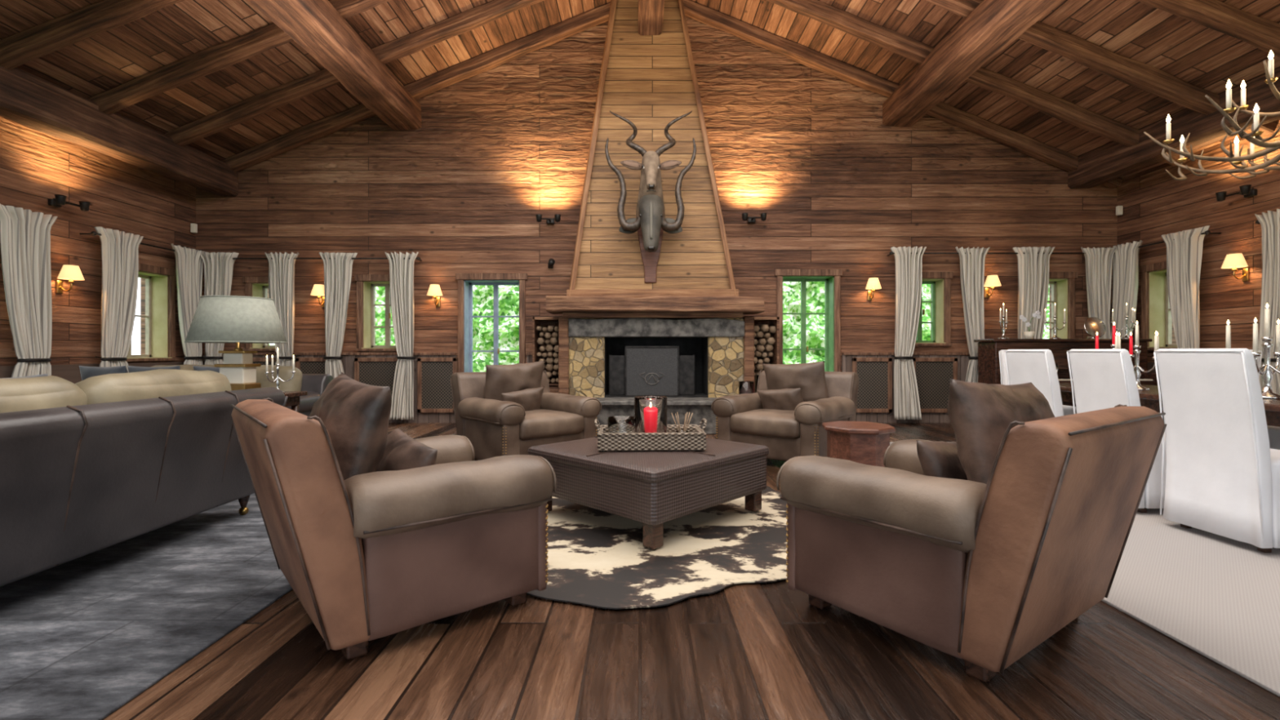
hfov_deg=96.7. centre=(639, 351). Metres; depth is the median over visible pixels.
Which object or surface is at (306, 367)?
grille
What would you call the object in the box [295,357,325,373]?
radiator cover
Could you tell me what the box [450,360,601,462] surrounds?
leather armchair
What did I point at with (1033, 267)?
curtain
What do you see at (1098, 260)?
curtain
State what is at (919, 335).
window
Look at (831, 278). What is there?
reveal
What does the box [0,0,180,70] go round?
beam
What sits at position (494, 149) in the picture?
wall
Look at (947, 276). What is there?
window frame
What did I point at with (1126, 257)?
curtain
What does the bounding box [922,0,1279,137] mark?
beam
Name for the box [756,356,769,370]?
trim
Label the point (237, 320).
table lamp
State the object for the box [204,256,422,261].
curtain rod
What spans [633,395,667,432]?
hurricane candle holder
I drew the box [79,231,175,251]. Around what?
curtain rod
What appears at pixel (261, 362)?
grille
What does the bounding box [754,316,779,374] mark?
firewood stack
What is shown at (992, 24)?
beam
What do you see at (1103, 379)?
dining chair
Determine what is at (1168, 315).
window
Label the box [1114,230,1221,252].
curtain rod
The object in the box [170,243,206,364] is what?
curtain
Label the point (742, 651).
floor
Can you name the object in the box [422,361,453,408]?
grille
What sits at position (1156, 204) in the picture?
wall
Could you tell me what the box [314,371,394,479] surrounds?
cushion
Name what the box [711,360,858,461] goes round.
leather armchair
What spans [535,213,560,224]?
spotlight fixture
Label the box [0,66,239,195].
beam
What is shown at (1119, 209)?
sensor
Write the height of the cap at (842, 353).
0.040 m
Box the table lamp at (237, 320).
[184,295,288,390]
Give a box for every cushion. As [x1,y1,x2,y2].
[0,376,86,413]
[73,368,231,404]
[153,364,213,369]
[256,364,302,391]
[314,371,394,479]
[377,427,437,471]
[484,360,544,400]
[501,386,544,410]
[519,408,583,439]
[730,408,799,439]
[756,387,803,410]
[761,360,829,401]
[915,440,963,479]
[948,377,1057,485]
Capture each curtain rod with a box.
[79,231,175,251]
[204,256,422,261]
[887,251,1115,256]
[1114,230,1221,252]
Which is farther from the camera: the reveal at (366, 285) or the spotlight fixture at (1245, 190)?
the reveal at (366, 285)
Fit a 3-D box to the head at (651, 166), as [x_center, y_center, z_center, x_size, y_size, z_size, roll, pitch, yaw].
[0.118,-2.520,7.939,0.894,1.649,0.871,0,0,-40]
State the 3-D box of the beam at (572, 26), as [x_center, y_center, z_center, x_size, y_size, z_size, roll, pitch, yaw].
[-3.335,-4.024,8.678,6.936,2.954,0.181,0,0,0]
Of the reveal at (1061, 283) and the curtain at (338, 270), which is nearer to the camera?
the curtain at (338, 270)
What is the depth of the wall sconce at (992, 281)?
8.62 m
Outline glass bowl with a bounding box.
[607,415,634,432]
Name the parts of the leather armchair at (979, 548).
nail trim, arm, arm panel, frame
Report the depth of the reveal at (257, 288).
8.87 m
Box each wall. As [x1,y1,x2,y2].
[0,115,195,365]
[195,16,1116,377]
[1116,122,1279,362]
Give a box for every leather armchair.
[230,371,556,659]
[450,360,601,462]
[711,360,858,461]
[776,377,1166,681]
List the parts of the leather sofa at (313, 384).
arm panel, frame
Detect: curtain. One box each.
[0,203,57,377]
[93,226,143,373]
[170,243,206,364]
[200,252,239,365]
[264,252,298,364]
[319,252,357,377]
[385,251,418,419]
[890,246,926,419]
[955,246,990,382]
[1012,246,1055,338]
[1080,246,1116,338]
[1109,240,1142,338]
[1160,225,1209,348]
[1254,208,1279,393]
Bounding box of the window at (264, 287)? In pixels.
[262,285,275,347]
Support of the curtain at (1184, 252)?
hanging from the curtain rod at (1206, 232)
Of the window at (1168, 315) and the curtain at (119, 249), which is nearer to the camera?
the curtain at (119, 249)
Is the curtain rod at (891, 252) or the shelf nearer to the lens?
the shelf
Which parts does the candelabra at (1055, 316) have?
stem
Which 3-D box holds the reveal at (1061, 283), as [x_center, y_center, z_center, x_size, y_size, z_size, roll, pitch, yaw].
[6.335,-0.620,8.920,0.570,1.000,0.360,0,0,0]
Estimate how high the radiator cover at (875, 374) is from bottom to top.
0.840 m
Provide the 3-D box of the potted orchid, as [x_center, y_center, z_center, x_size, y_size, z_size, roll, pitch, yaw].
[5.442,-0.367,7.950,0.300,0.391,0.130,0,0,0]
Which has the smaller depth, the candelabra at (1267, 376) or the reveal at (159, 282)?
the candelabra at (1267, 376)
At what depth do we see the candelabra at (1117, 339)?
4.74 m
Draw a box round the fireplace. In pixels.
[546,0,764,434]
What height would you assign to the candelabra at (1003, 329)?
0.500 m
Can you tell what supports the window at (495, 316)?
attached to the reveal at (466, 282)
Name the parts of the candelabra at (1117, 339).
stem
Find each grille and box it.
[252,361,275,364]
[300,361,325,373]
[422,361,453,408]
[857,361,887,408]
[915,361,952,408]
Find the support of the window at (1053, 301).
attached to the reveal at (1061, 283)
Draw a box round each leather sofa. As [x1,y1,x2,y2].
[0,368,288,586]
[153,364,333,416]
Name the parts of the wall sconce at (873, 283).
plate, lamp shade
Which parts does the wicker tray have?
handle, handle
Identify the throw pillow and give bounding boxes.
[22,373,48,377]
[79,365,128,377]
[127,365,180,373]
[192,365,219,372]
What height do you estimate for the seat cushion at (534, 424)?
0.252 m
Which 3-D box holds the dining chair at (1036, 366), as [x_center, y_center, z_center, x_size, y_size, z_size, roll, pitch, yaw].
[3.609,0.535,4.837,0.703,1.100,0.610,0,0,-1]
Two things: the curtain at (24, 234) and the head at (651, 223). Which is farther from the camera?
the head at (651, 223)
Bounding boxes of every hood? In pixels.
[566,0,738,297]
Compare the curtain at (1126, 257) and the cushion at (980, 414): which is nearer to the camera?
the cushion at (980, 414)
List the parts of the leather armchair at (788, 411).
arm, seat, frame, arm, nail trim, arm panel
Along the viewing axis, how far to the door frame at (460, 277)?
8.76 m
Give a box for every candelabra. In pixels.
[264,347,295,393]
[997,303,1008,338]
[1043,302,1066,338]
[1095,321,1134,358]
[1111,303,1136,338]
[1115,320,1159,390]
[1225,302,1279,399]
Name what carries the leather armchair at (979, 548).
on the floor
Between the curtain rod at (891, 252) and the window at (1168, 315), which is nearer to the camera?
the window at (1168, 315)
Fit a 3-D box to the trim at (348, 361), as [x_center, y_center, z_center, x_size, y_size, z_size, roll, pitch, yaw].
[-4.850,0.580,8.770,4.020,1.040,0.060,0,0,0]
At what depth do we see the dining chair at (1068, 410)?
6.48 m
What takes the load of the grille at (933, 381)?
attached to the radiator cover at (933, 375)
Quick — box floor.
[102,422,1279,719]
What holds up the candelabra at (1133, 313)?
on the upright piano
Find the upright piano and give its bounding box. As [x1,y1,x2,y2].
[973,338,1159,406]
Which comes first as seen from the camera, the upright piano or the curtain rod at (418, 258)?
the upright piano
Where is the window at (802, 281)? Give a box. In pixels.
[782,278,828,371]
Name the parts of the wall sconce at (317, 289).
lamp shade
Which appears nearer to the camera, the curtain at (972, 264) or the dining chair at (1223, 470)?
the dining chair at (1223, 470)
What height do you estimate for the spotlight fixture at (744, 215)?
0.110 m
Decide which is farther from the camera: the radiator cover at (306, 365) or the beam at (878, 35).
the radiator cover at (306, 365)
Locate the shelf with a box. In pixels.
[546,295,764,315]
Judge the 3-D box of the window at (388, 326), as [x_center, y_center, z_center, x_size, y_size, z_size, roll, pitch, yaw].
[-4.010,-0.560,9.055,0.540,1.040,0.070,0,0,0]
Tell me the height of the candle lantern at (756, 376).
0.320 m
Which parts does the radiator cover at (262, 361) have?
frame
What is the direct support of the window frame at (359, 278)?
attached to the wall at (494, 149)
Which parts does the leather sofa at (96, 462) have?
leg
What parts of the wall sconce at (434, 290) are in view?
lamp shade, plate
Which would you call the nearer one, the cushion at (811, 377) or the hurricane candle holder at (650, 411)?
the hurricane candle holder at (650, 411)
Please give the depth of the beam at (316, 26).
6.76 m
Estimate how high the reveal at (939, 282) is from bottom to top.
1.000 m
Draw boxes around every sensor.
[190,223,197,233]
[1115,205,1123,215]
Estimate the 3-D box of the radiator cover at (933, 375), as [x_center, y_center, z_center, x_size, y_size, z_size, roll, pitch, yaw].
[4.500,0.520,8.705,0.700,0.840,0.050,0,0,0]
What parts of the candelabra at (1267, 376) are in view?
stem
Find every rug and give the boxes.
[0,493,292,719]
[526,485,786,608]
[889,441,1279,697]
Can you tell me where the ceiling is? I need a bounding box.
[0,0,1279,177]
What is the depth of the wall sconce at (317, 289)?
8.59 m
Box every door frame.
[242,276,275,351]
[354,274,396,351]
[455,273,527,372]
[774,269,842,371]
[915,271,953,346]
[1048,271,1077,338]
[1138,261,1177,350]
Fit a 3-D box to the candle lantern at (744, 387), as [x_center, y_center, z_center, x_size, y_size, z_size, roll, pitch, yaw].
[1.420,0.527,7.600,0.200,0.240,0.200,0,0,0]
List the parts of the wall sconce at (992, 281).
plate, lamp shade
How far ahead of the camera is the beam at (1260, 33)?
5.46 m
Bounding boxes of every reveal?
[126,271,172,358]
[249,283,275,348]
[361,281,395,348]
[464,280,519,372]
[782,275,834,371]
[915,278,946,343]
[1048,278,1067,338]
[1147,269,1177,347]
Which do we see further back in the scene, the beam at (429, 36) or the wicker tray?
the beam at (429, 36)
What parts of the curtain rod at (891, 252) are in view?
rod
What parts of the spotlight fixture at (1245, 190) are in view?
plate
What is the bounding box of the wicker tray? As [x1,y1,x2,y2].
[594,417,706,450]
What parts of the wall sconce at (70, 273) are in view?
plate, arm, lamp shade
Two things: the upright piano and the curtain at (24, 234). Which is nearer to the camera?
the curtain at (24, 234)
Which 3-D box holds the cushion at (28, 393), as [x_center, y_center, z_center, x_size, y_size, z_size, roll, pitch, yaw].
[-2.709,0.409,2.223,0.292,0.604,0.952,10,0,0]
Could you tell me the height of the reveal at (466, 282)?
2.200 m
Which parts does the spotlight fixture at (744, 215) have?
plate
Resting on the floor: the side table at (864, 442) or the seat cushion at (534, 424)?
the side table at (864, 442)
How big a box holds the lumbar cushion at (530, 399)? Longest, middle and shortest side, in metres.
0.500 x 0.300 x 0.173 m
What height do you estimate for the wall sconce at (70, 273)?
0.330 m
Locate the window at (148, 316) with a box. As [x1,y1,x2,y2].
[126,274,151,357]
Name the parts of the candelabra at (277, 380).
stem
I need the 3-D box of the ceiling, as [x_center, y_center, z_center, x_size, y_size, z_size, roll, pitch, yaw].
[0.255,-4.090,2.900,15.050,3.220,12.600,0,0,0]
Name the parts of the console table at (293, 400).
leg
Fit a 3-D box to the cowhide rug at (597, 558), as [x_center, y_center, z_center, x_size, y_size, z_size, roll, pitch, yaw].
[0.063,1.087,3.678,3.061,0.006,2.362,0,0,-22]
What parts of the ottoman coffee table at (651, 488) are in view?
leg, leg, leg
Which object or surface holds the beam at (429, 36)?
attached to the ceiling
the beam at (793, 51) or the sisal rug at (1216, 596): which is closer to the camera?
the sisal rug at (1216, 596)
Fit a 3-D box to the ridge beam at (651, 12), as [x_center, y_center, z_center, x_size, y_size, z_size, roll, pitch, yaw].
[0.150,-4.850,2.640,0.356,0.515,11.280,0,0,0]
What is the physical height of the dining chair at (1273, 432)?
1.100 m
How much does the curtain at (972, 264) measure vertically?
2.604 m
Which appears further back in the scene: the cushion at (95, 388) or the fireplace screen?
the fireplace screen
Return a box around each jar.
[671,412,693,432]
[675,430,688,432]
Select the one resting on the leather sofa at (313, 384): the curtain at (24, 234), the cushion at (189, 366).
the cushion at (189, 366)
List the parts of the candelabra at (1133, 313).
stem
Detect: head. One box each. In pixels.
[604,137,696,283]
[609,110,692,217]
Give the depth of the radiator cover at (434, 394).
8.71 m
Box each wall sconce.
[55,264,84,293]
[310,284,324,306]
[426,284,442,306]
[865,277,881,300]
[983,275,1001,297]
[1221,253,1248,281]
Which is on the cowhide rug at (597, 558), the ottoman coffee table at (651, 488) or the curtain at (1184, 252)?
the ottoman coffee table at (651, 488)
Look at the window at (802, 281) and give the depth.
9.03 m
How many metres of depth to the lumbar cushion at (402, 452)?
2.39 m
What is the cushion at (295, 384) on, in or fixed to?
on the leather sofa at (313, 384)
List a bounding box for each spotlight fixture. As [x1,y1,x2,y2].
[48,194,90,211]
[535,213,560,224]
[742,213,767,222]
[1215,184,1257,201]
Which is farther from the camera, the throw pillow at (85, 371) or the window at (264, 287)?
the window at (264, 287)
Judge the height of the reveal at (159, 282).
1.200 m
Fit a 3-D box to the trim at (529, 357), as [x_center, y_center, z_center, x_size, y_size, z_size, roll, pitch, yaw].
[-1.550,0.580,8.770,0.380,1.040,0.060,0,0,0]
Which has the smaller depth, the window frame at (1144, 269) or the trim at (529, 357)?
the window frame at (1144, 269)
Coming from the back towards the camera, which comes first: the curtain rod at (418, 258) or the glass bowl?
the curtain rod at (418, 258)
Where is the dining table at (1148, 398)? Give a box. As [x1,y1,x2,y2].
[1058,382,1279,426]
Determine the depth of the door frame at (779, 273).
8.76 m
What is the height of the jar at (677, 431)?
0.080 m
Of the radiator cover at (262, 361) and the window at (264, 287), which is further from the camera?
the window at (264, 287)
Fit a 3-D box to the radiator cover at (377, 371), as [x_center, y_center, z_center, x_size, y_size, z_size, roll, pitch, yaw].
[-4.000,0.520,8.705,0.720,0.840,0.050,0,0,0]
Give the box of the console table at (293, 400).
[282,391,306,412]
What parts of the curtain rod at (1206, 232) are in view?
rod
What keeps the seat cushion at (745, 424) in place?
on the leather armchair at (788, 411)
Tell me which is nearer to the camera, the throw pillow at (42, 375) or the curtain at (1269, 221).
the throw pillow at (42, 375)
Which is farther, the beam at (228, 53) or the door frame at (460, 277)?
the door frame at (460, 277)
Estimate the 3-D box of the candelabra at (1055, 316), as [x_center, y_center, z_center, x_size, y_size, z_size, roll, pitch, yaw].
[5.800,-0.422,7.950,0.344,0.500,0.140,0,0,-7]
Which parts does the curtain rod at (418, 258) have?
rod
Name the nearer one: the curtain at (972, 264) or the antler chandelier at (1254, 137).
the antler chandelier at (1254, 137)
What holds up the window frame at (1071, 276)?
attached to the wall at (494, 149)
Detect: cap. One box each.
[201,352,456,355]
[841,352,969,355]
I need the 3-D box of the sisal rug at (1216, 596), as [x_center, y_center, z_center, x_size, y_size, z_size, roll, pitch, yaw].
[4.315,1.092,3.100,4.570,0.014,7.400,0,0,0]
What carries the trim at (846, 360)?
attached to the wall at (494, 149)
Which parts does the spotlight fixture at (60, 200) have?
plate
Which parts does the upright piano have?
lid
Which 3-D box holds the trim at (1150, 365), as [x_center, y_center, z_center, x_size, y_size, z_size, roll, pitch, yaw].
[7.350,0.630,2.800,0.050,0.940,11.500,0,0,0]
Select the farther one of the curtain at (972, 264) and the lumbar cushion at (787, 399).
the curtain at (972, 264)
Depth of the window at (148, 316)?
8.23 m
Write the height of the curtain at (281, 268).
2.524 m
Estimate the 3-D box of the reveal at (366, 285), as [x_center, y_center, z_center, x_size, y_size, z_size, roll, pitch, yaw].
[-4.010,-0.560,8.920,0.540,1.040,0.360,0,0,0]
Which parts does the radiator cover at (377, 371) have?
frame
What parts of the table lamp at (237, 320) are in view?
lamp shade, shade trim, stem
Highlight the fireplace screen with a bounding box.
[608,346,694,395]
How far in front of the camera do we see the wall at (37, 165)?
7.03 m
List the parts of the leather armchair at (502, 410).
arm panel, frame, nail trim, arm, seat, arm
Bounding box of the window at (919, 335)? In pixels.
[915,281,935,342]
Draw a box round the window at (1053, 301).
[1047,281,1056,337]
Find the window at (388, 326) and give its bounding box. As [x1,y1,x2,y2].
[371,284,395,347]
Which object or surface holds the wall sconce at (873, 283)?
attached to the wall at (494, 149)
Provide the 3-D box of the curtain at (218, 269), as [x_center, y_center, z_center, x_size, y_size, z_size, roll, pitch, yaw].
[-6.362,-0.232,8.587,0.521,2.524,0.199,0,0,9]
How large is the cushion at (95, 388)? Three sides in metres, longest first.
0.957 x 0.612 x 0.290 m
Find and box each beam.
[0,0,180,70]
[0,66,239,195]
[85,0,389,114]
[162,0,542,146]
[221,2,610,171]
[248,0,422,129]
[638,0,664,35]
[682,0,1123,188]
[765,0,1190,166]
[881,0,1059,126]
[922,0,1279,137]
[1068,66,1279,187]
[1140,0,1279,58]
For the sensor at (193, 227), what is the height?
0.140 m
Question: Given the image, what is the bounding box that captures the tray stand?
[1084,316,1106,338]
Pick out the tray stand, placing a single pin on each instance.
(1092, 325)
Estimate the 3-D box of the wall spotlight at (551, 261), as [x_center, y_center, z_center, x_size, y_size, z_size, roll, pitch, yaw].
[-1.359,-1.348,8.724,0.100,0.135,0.175,0,0,-16]
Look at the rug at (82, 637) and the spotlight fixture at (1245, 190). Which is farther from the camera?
the spotlight fixture at (1245, 190)
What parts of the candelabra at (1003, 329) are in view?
stem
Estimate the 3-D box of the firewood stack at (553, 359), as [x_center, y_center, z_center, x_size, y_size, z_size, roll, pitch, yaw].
[-1.320,0.300,8.530,0.500,1.600,0.500,0,0,0]
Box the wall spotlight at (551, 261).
[547,258,555,268]
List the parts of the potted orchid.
pot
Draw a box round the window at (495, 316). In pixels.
[469,282,519,372]
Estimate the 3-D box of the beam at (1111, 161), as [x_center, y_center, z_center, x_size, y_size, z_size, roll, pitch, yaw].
[6.799,-2.739,2.895,0.386,0.467,11.790,0,0,0]
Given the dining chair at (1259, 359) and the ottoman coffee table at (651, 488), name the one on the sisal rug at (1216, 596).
the dining chair at (1259, 359)
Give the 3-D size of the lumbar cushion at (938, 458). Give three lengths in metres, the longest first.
0.500 x 0.300 x 0.170 m
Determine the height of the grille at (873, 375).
0.760 m
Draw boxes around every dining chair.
[999,350,1076,415]
[1004,349,1063,417]
[1066,348,1166,512]
[1153,348,1279,552]
[1157,349,1262,423]
[1266,425,1279,449]
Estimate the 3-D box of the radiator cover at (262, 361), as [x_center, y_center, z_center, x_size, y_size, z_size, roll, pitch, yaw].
[-5.700,0.520,8.705,0.600,0.840,0.050,0,0,0]
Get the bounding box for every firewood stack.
[532,316,558,393]
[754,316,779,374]
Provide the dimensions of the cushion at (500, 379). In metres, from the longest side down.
0.700 x 0.540 x 0.283 m
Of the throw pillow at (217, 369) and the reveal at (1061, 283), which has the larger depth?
the reveal at (1061, 283)
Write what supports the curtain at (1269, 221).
hanging from the curtain rod
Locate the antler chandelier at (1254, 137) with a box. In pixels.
[1143,49,1279,180]
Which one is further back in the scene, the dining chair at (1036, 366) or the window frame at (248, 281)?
the window frame at (248, 281)
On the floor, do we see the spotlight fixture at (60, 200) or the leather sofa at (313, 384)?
the leather sofa at (313, 384)
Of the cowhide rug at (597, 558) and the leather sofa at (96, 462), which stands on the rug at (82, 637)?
the leather sofa at (96, 462)
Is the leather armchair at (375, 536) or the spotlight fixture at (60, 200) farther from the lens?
the spotlight fixture at (60, 200)
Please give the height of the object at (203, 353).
0.040 m
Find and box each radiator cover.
[252,357,276,364]
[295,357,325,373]
[354,357,397,398]
[417,357,457,413]
[852,357,892,413]
[912,357,957,413]
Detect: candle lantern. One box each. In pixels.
[738,381,754,394]
[754,374,759,392]
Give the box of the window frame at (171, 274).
[125,262,177,361]
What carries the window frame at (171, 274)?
attached to the wall at (37, 165)
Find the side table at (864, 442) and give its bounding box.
[822,421,895,469]
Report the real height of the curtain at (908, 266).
2.604 m
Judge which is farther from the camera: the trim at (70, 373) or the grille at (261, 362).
the grille at (261, 362)
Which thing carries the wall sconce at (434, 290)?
attached to the wall at (494, 149)
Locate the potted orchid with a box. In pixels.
[1019,311,1041,338]
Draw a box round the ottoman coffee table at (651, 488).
[528,435,768,549]
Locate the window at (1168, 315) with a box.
[1165,272,1177,346]
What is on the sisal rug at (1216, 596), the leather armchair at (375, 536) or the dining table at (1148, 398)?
the dining table at (1148, 398)
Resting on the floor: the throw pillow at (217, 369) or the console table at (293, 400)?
the console table at (293, 400)
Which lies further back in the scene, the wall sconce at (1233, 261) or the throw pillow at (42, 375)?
the wall sconce at (1233, 261)
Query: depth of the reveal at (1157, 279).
8.24 m
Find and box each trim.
[0,361,183,383]
[201,355,456,422]
[526,355,550,371]
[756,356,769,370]
[841,355,970,422]
[1147,362,1158,373]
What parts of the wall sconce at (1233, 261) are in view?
lamp shade, arm, plate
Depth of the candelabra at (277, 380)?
4.68 m
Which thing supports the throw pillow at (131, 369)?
on the leather sofa at (313, 384)
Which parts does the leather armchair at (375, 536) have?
frame, arm panel, arm, nail trim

